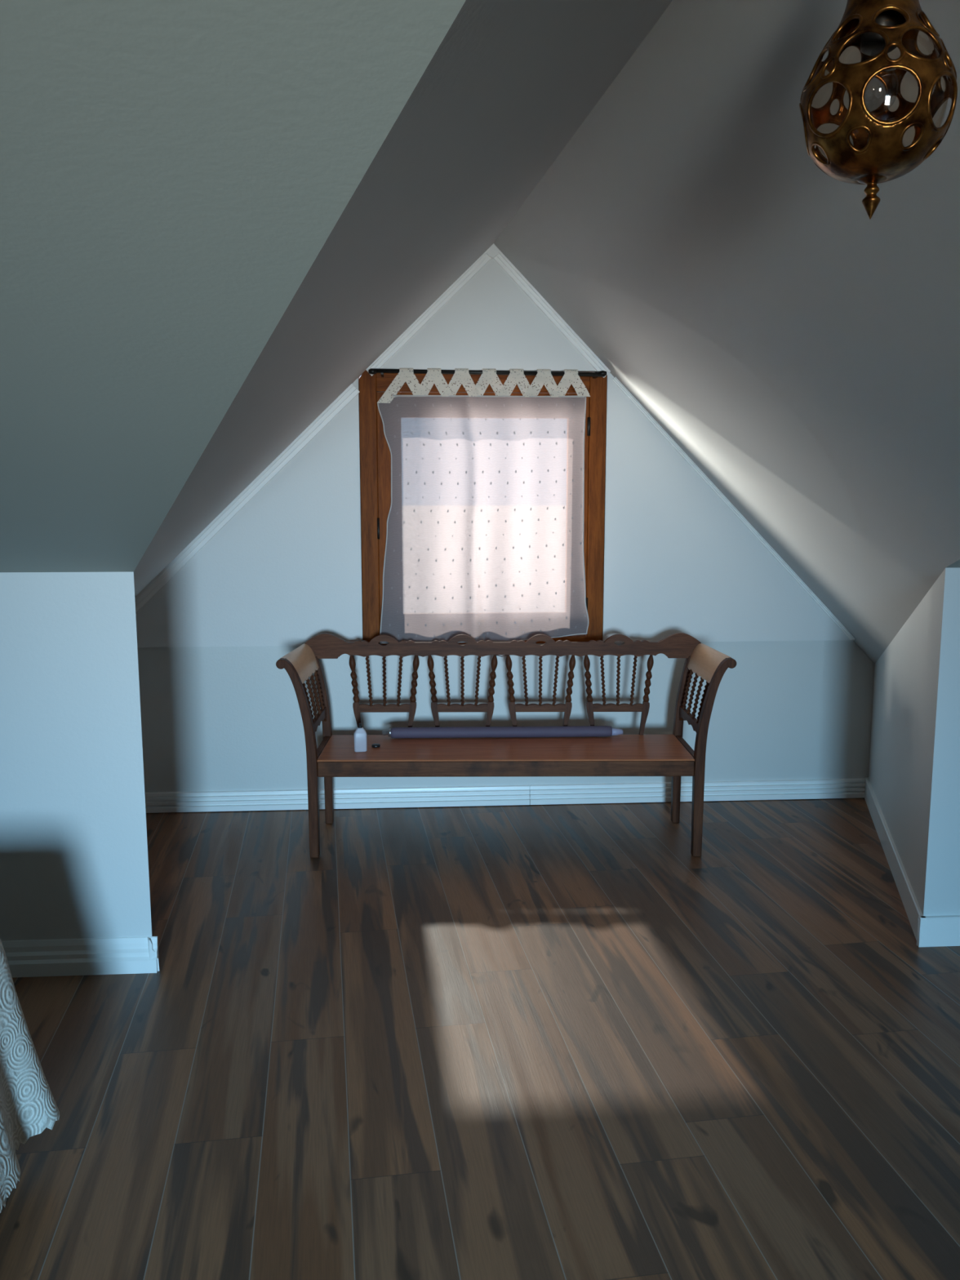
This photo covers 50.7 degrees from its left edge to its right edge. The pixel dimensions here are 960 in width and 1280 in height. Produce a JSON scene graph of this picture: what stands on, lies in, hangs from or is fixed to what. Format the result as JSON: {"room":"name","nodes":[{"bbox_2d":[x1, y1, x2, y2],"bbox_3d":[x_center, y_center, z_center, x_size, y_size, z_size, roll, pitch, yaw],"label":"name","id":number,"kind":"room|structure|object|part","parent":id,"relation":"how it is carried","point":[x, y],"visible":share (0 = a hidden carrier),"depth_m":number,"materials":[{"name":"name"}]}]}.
{"room":"attic room","nodes":[
{"label":"attic room","id":0,"kind":"room"},
{"bbox_2d":[0,571,151,940],"bbox_3d":[-2.671,0.469,3.268,3.113,1.362,0.001,-1,8,-4],"label":"wall","id":1,"kind":"structure","parent":0,"point":[74,861],"depth_m":3.35,"materials":[{"name":"white paint"}]},
{"bbox_2d":[0,936,158,977],"bbox_3d":[-2.661,1.087,3.341,3.131,0.118,0.030,-1,8,-4],"label":"baseboard","id":2,"kind":"structure","parent":1,"relation":"attached to","point":[113,955],"depth_m":3.43,"materials":[{"name":"white wood"}]},
{"bbox_2d":[133,0,672,597],"bbox_3d":[0.259,-0.518,2.431,2.004,2.077,6.646,-4,9,-26],"label":"ceiling","id":3,"kind":"structure","parent":0,"point":[509,83],"depth_m":1.82,"materials":[{"name":"paint"}]},
{"bbox_2d":[0,797,959,1279],"bbox_3d":[-0.040,1.504,0.793,8.000,0.001,9.155,-1,8,-4],"label":"floor","id":4,"kind":"structure","parent":0,"point":[551,1042],"depth_m":2.89,"materials":[{"name":"brown laminate"}]},
{"bbox_2d":[0,938,59,1213],"bbox_3d":[-2.130,1.088,1.559,2.374,0.612,1.863,-1,8,-4],"label":"tablecloth","id":5,"kind":"object","parent":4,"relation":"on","point":[28,1104],"visible":1,"depth_m":2.33,"materials":[{"name":"fabric"}]},
{"bbox_2d":[275,632,736,857],"bbox_3d":[0.115,0.470,4.738,2.017,0.950,0.523,0,8,0],"label":"bench","id":6,"kind":"object","parent":4,"relation":"on","point":[641,754],"depth_m":4.78,"materials":[{"name":"brown wood"}]},
{"bbox_3d":[-0.806,0.528,4.498,0.170,0.902,0.048,0,8,0],"label":"leg","id":7,"kind":"part","parent":6,"relation":"part of","materials":[{"name":"brown wood"}]},
{"bbox_3d":[-0.836,0.111,4.683,0.103,0.127,0.440,0,8,1],"label":"arm","id":8,"kind":"part","parent":6,"relation":"part of","materials":[{"name":"brown wood"}]},
{"bbox_3d":[-0.756,0.391,4.720,0.020,0.072,0.431,0,8,0],"label":"arm rail","id":9,"kind":"part","parent":6,"relation":"part of","materials":[{"name":"brown wood"}]},
{"bbox_3d":[-0.744,0.536,4.741,0.027,0.074,0.431,0,8,0],"label":"rail","id":10,"kind":"part","parent":6,"relation":"part of","materials":[{"name":"brown wood"}]},
{"bbox_3d":[-0.774,0.492,4.975,0.096,0.840,0.045,0,8,0],"label":"leg","id":11,"kind":"part","parent":6,"relation":"part of","materials":[{"name":"brown wood"}]},
{"bbox_2d":[353,723,367,751],"bbox_3d":[-0.549,0.446,4.644,0.059,0.131,0.037,-1,8,-10],"label":"bottle","id":12,"kind":"object","parent":6,"relation":"on","point":[360,739],"visible":1,"depth_m":4.63,"materials":[{"name":"white plastic"}]},
{"bbox_3d":[-0.486,0.494,4.733,0.039,0.012,0.039,-1,8,-4],"label":"black cap","id":13,"kind":"part","parent":6,"relation":"part of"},
{"bbox_2d":[382,725,622,737],"bbox_3d":[0.112,0.447,4.916,1.169,0.054,0.054,0,8,-2],"label":"roll","id":14,"kind":"object","parent":6,"relation":"on","point":[565,731],"visible":1,"depth_m":4.90,"materials":[{"name":"purple metal"}]},
{"bbox_3d":[0.113,0.027,4.912,1.916,0.122,0.026,0,8,0],"label":"crest rail","id":15,"kind":"part","parent":6,"relation":"part of","materials":[{"name":"brown wood"}]},
{"bbox_3d":[0.115,0.506,4.742,1.684,0.014,0.484,0,8,0],"label":"seat","id":16,"kind":"part","parent":6,"relation":"part of","materials":[{"name":"brown wood"}]},
{"bbox_3d":[0.999,0.490,4.990,0.096,0.840,0.045,0,8,0],"label":"leg","id":17,"kind":"part","parent":6,"relation":"part of","materials":[{"name":"brown wood"}]},
{"bbox_3d":[0.973,0.534,4.755,0.027,0.074,0.431,0,8,0],"label":"rail","id":18,"kind":"part","parent":6,"relation":"part of","materials":[{"name":"brown wood"}]},
{"bbox_3d":[0.986,0.389,4.735,0.020,0.072,0.431,0,8,0],"label":"arm rail","id":19,"kind":"part","parent":6,"relation":"part of","materials":[{"name":"brown wood"}]},
{"bbox_3d":[1.065,0.109,4.699,0.103,0.127,0.440,0,8,-2],"label":"arm","id":20,"kind":"part","parent":6,"relation":"part of","materials":[{"name":"brown wood"}]},
{"bbox_3d":[1.039,0.526,4.514,0.170,0.902,0.048,0,8,0],"label":"leg","id":21,"kind":"part","parent":6,"relation":"part of","materials":[{"name":"brown wood"}]},
{"bbox_2d":[0,0,959,572],"bbox_3d":[-0.065,-0.498,0.862,8.000,1.222,4.850,-1,8,-4],"label":"ceiling","id":22,"kind":"structure","parent":0,"point":[173,173],"depth_m":1.11,"materials":[{"name":"grey paint"}]},
{"bbox_2d":[135,258,854,647],"bbox_3d":[-0.008,-0.979,5.118,3.993,1.989,0.205,-1,8,-4],"label":"wall","id":23,"kind":"structure","parent":0,"point":[286,570],"depth_m":5.06,"materials":[{"name":"white paint"}]},
{"bbox_2d":[134,383,359,613],"bbox_3d":[-1.272,-0.585,4.968,1.375,1.323,0.044,-1,8,-4],"label":"trim","id":24,"kind":"structure","parent":23,"relation":"attached to","point":[351,392],"depth_m":4.95,"materials":[{"name":"white wood"}]},
{"bbox_2d":[365,246,491,376],"bbox_3d":[-0.234,-1.593,4.900,0.643,0.619,0.044,-1,8,-4],"label":"trim","id":25,"kind":"structure","parent":23,"relation":"attached to","point":[484,258],"depth_m":4.89,"materials":[{"name":"white wood"}]},
{"bbox_2d":[358,370,607,644],"bbox_3d":[0.007,-0.675,5.235,1.326,1.353,0.410,-1,8,-4],"label":"window","id":26,"kind":"structure","parent":23,"relation":"in","point":[375,451],"depth_m":5.04,"materials":[{"name":"brown wood"}]},
{"bbox_3d":[-0.553,-0.659,5.085,0.084,1.340,0.134,-1,8,-4],"label":"casing","id":27,"kind":"part","parent":26,"relation":"part of","materials":[{"name":"brown wood"}]},
{"bbox_3d":[-0.503,-0.552,5.022,0.012,0.106,0.026,-1,8,-4],"label":"handle","id":28,"kind":"part","parent":26,"relation":"part of","materials":[{"name":"metal"}]},
{"bbox_3d":[0.024,-1.162,5.018,0.830,0.120,0.039,-1,8,-4],"label":"rail","id":29,"kind":"part","parent":26,"relation":"part of","materials":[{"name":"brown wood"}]},
{"bbox_2d":[368,368,606,378],"bbox_3d":[0.038,-1.292,4.919,1.150,0.030,0.131,-1,8,-4],"label":"curtain rod","id":30,"kind":"object","parent":26,"relation":"attached to","point":[372,371],"visible":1,"depth_m":4.86,"materials":[{"name":"metal"}]},
{"bbox_2d":[377,368,590,644],"bbox_3d":[0.024,-0.643,4.956,1.039,1.334,0.060,-1,8,-4],"label":"curtain","id":31,"kind":"object","parent":30,"relation":"hanging from","point":[485,533],"visible":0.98,"depth_m":4.96,"materials":[{"name":"fabric"}]},
{"bbox_3d":[0.582,-0.670,5.163,0.084,1.340,0.134,-1,8,-4],"label":"casing","id":32,"kind":"part","parent":26,"relation":"part of","materials":[{"name":"brown wood"}]},
{"bbox_2d":[486,243,498,258],"bbox_3d":[0.061,-1.877,4.881,0.058,0.075,0.044,-1,8,-4],"label":"trim","id":33,"kind":"structure","parent":23,"relation":"attached to","point":[492,252],"depth_m":4.86,"materials":[{"name":"white wood"}]},
{"bbox_2d":[493,244,610,377],"bbox_3d":[0.338,-1.600,4.939,0.609,0.622,0.044,-1,8,-4],"label":"trim","id":34,"kind":"structure","parent":23,"relation":"attached to","point":[500,259],"depth_m":4.93,"materials":[{"name":"white wood"}]},
{"bbox_2d":[612,377,855,639],"bbox_3d":[1.302,-0.648,5.143,1.297,1.326,0.040,-1,8,-4],"label":"trim","id":35,"kind":"structure","parent":23,"relation":"attached to","point":[615,380],"depth_m":5.13,"materials":[{"name":"white wood"}]},
{"bbox_2d":[137,640,875,792],"bbox_3d":[-0.009,0.428,5.339,4.312,0.865,0.160,-1,8,-4],"label":"wall","id":36,"kind":"structure","parent":0,"point":[214,718],"depth_m":5.25,"materials":[{"name":"white paint"}]},
{"bbox_2d":[144,777,865,813],"bbox_3d":[0.003,0.816,5.300,4.182,0.101,0.026,-1,8,-4],"label":"baseboard","id":37,"kind":"structure","parent":36,"relation":"attached to","point":[486,795],"depth_m":5.30,"materials":[{"name":"white wood"}]},
{"bbox_2d":[493,0,959,664],"bbox_3d":[1.290,-0.467,2.128,2.048,2.094,6.155,-1,8,-4],"label":"ceiling","id":38,"kind":"structure","parent":0,"point":[800,347],"depth_m":2.96,"materials":[{"name":"paint"}]},
{"bbox_2d":[799,0,957,218],"bbox_3d":[0.587,-0.907,1.485,0.218,0.555,0.220,-1,8,-4],"label":"pendant lamp","id":39,"kind":"object","parent":38,"relation":"hanging from","point":[876,28],"visible":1,"depth_m":1.46,"materials":[{"name":"aged bronze"},{"name":"clear glass"},{"name":"black plastic"}]},
{"bbox_3d":[0.587,-0.818,1.498,0.196,0.256,0.196,-1,8,-4],"label":"glass globe","id":40,"kind":"part","parent":39,"relation":"part of"},
{"bbox_2d":[868,568,945,915],"bbox_3d":[1.846,0.299,4.477,0.001,1.362,1.911,2,8,15],"label":"wall","id":41,"kind":"structure","parent":0,"point":[906,674],"depth_m":4.09,"materials":[{"name":"white paint"}]},
{"bbox_2d":[864,777,925,940],"bbox_3d":[1.838,0.920,4.558,0.018,0.109,1.928,2,8,15],"label":"baseboard","id":42,"kind":"structure","parent":41,"relation":"attached to","point":[911,905],"depth_m":4.32,"materials":[{"name":"white wood"}]},
{"bbox_2d":[923,567,959,915],"bbox_3d":[2.676,0.417,3.639,2.167,1.362,0.001,-1,8,-4],"label":"wall","id":43,"kind":"structure","parent":0,"point":[942,886],"depth_m":3.58,"materials":[{"name":"white paint"}]},
{"bbox_2d":[916,915,959,946],"bbox_3d":[2.667,1.038,3.716,2.186,0.109,0.018,-1,8,-4],"label":"baseboard","id":44,"kind":"structure","parent":43,"relation":"attached to","point":[933,931],"depth_m":3.64,"materials":[{"name":"white wood"}]},
{"bbox_3d":[-1.612,0.332,4.238,0.863,1.362,1.805,-1,8,-4],"label":"wall","id":45,"kind":"structure","parent":0,"visible":0},
{"bbox_2d":[146,936,159,971],"bbox_3d":[-1.600,0.949,4.317,0.030,0.118,2.024,-4,9,-29],"label":"baseboard","id":46,"kind":"structure","parent":45,"relation":"attached to","point":[152,953],"depth_m":3.44,"materials":[{"name":"white wood"}]}
]}

